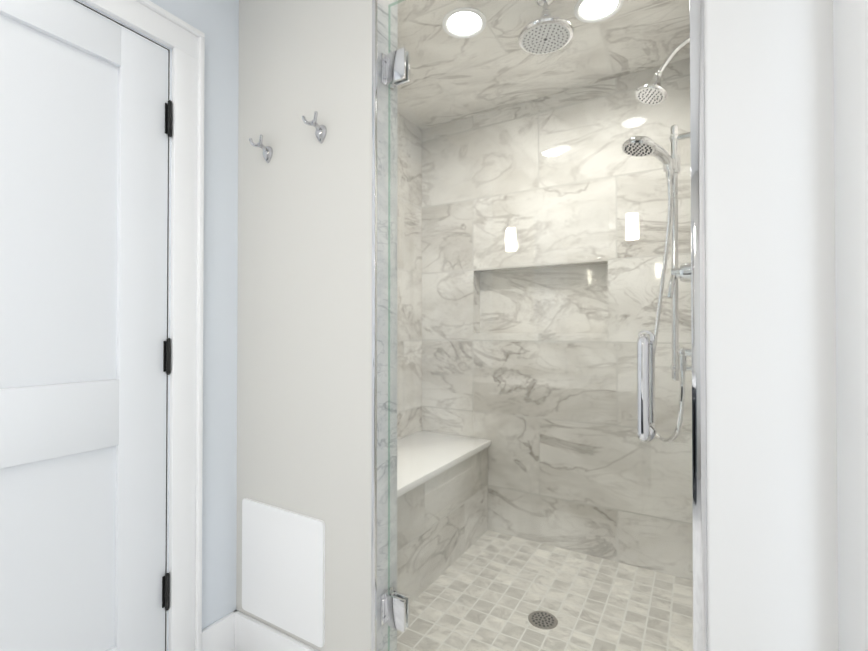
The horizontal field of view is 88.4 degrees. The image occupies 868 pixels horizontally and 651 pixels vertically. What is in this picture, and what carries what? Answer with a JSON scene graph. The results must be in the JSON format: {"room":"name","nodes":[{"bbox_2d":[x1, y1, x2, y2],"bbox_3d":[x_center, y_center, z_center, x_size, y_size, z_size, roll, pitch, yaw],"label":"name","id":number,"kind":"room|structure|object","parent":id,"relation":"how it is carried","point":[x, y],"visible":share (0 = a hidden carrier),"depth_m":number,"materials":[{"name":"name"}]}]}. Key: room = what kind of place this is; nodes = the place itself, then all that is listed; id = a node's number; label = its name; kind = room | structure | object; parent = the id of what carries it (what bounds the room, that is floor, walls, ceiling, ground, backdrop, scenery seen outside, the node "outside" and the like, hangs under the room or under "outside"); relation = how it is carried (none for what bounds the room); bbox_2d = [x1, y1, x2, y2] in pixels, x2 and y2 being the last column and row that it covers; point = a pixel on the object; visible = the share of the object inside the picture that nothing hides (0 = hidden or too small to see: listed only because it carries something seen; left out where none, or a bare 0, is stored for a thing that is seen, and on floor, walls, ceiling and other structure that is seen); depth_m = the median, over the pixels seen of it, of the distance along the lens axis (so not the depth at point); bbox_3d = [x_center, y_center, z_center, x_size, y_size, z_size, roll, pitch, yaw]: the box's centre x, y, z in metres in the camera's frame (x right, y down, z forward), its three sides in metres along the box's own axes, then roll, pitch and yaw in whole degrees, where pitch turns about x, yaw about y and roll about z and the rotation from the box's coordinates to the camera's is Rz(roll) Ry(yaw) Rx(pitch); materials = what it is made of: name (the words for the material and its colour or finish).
{"room":"bathroom","nodes":[
{"label":"bathroom","id":0,"kind":"room"},
{"bbox_2d":[76,0,238,650],"bbox_3d":[-1.334,-0.050,0.695,0.120,2.440,2.230,0,-1,31],"label":"wall","id":1,"kind":"structure","parent":0,"point":[216,22],"depth_m":1.56,"materials":[{"name":"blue paint"}]},
{"bbox_2d":[0,0,171,650],"bbox_3d":[-1.019,0.140,1.073,0.121,2.043,0.767,0,-1,31],"label":"door","id":2,"kind":"structure","parent":1,"relation":"in","point":[85,135],"depth_m":1.23,"materials":[{"name":"white paint"}]},
{"bbox_2d":[81,0,204,650],"bbox_3d":[-1.021,0.098,1.072,0.032,2.151,0.962,0,-1,31],"label":"door frame","id":3,"kind":"structure","parent":1,"relation":"attached to","point":[183,41],"depth_m":1.44,"materials":[{"name":"white paint"}]},
{"bbox_2d":[202,610,317,650],"bbox_3d":[-1.018,1.091,0.497,0.613,0.155,2.230,0,-1,31],"label":"baseboard","id":4,"kind":"structure","parent":1,"relation":"attached to","point":[235,630],"depth_m":1.53,"materials":[{"name":"white paint"}]},
{"bbox_2d":[397,113,421,439],"bbox_3d":[-0.396,-0.034,2.301,0.001,2.440,1.250,0,-1,31],"label":"wall","id":5,"kind":"structure","parent":0,"point":[404,282],"depth_m":2.72,"materials":[{"name":"stone"}]},
{"bbox_2d":[236,0,838,650],"bbox_3d":[0.026,-0.045,1.256,1.890,2.440,0.120,0,-1,31],"label":"wall","id":6,"kind":"structure","parent":0,"point":[304,320],"depth_m":1.31,"materials":[{"name":"white paint"}]},
{"bbox_2d":[249,135,272,162],"bbox_3d":[-0.587,-0.598,1.521,0.065,0.075,0.057,0,-1,31],"label":"hook","id":7,"kind":"object","parent":6,"relation":"attached to","point":[267,153],"visible":1,"depth_m":1.53,"materials":[{"name":"silver metal"}]},
{"bbox_2d":[242,498,324,647],"bbox_3d":[-0.511,0.808,1.489,0.390,0.390,0.010,0,-1,31],"label":"access panel","id":8,"kind":"object","parent":6,"relation":"attached to","point":[283,568],"visible":1,"depth_m":1.47,"materials":[{"name":"white paint"}]},
{"bbox_2d":[302,111,326,143],"bbox_3d":[-0.371,-0.615,1.394,0.065,0.075,0.057,0,-1,31],"label":"hook","id":9,"kind":"object","parent":6,"relation":"attached to","point":[320,132],"visible":1,"depth_m":1.40,"materials":[{"name":"silver metal"}]},
{"bbox_2d":[380,0,692,650],"bbox_3d":[0.202,0.047,1.151,0.806,2.045,0.150,0,-1,31],"label":"shower door","id":10,"kind":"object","parent":6,"relation":"attached to","point":[395,606],"visible":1,"depth_m":1.12,"materials":[{"name":"clear glass"}]},
{"bbox_2d":[371,0,706,650],"bbox_3d":[0.208,0.024,1.145,0.833,2.300,0.124,0,-1,31],"label":"trim","id":11,"kind":"structure","parent":6,"relation":"attached to","point":[699,511],"depth_m":0.89,"materials":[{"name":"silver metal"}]},
{"bbox_2d":[398,0,689,129],"bbox_3d":[0.258,-1.258,1.926,1.520,0.001,1.250,0,-1,31],"label":"shower ceiling","id":12,"kind":"structure","parent":0,"point":[470,85],"depth_m":2.07,"materials":[{"name":"stone"}]},
{"bbox_2d":[442,7,485,37],"bbox_3d":[0.126,-1.255,1.859,0.184,0.007,0.184,0,-1,31],"label":"recessed light","id":13,"kind":"object","parent":12,"relation":"attached to","point":[465,27],"depth_m":1.85,"materials":[{"name":"white paint"}]},
{"bbox_2d":[518,0,573,54],"bbox_3d":[0.430,-1.181,1.725,0.208,0.158,0.208,0,-1,31],"label":"shower head","id":14,"kind":"object","parent":12,"relation":"attached to","point":[557,27],"depth_m":1.71},
{"bbox_2d":[574,0,623,22],"bbox_3d":[0.648,-1.256,1.760,0.184,0.007,0.184,0,-1,31],"label":"recessed light","id":15,"kind":"object","parent":12,"relation":"attached to","point":[598,14],"depth_m":1.78,"materials":[{"name":"white paint"}]},
{"bbox_2d":[397,530,692,650],"bbox_3d":[0.258,1.182,1.903,1.520,0.001,1.250,0,-1,31],"label":"floor","id":16,"kind":"structure","parent":0,"point":[444,628],"depth_m":1.89,"materials":[{"name":"tile"}]},
{"bbox_2d":[397,431,490,603],"bbox_3d":[-0.190,0.922,2.170,0.475,0.525,1.246,0,-1,31],"label":"shower bench","id":17,"kind":"object","parent":16,"relation":"on","point":[412,588],"depth_m":2.16,"materials":[{"name":"stone"}]},
{"bbox_2d":[528,611,557,629],"bbox_3d":[0.437,1.179,1.791,0.116,0.003,0.116,0,-1,31],"label":"floor drain","id":18,"kind":"object","parent":16,"relation":"in","point":[545,621],"depth_m":1.79,"materials":[{"name":"silver metal"}]},
{"bbox_2d":[422,58,692,580],"bbox_3d":[0.599,-0.033,2.491,1.520,2.440,0.090,0,-1,31],"label":"wall","id":19,"kind":"structure","parent":0,"point":[453,274],"depth_m":2.39,"materials":[{"name":"stone"}]},
{"label":"wall","id":20,"kind":"structure","parent":0,"visible":0},
{"bbox_2d":[833,0,867,650],"bbox_3d":[0.535,-0.052,0.517,0.022,2.440,0.425,0,-1,31],"label":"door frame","id":21,"kind":"structure","parent":20,"relation":"attached to","point":[850,37],"depth_m":0.63,"materials":[{"name":"white paint"}]},
{"label":"wall","id":22,"kind":"structure","parent":0,"visible":0},
{"bbox_2d":[622,125,691,441],"bbox_3d":[0.725,-0.178,1.436,0.228,1.063,0.414,0,-1,31],"label":"shower","id":23,"kind":"object","parent":22,"relation":"attached to","point":[684,354],"depth_m":1.56,"materials":[{"name":"silver metal"}]},
{"bbox_2d":[635,36,689,104],"bbox_3d":[0.938,-1.047,1.803,0.231,0.255,0.120,0,-1,31],"label":"shower head","id":24,"kind":"object","parent":22,"relation":"attached to","point":[648,90],"depth_m":1.81},
{"bbox_2d":[667,262,690,298],"bbox_3d":[0.687,-0.145,1.227,0.082,0.170,0.170,0,-1,31],"label":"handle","id":25,"kind":"structure","parent":22,"relation":"attached to","point":[687,276],"depth_m":1.21,"materials":[{"name":"silver metal"}]}
]}

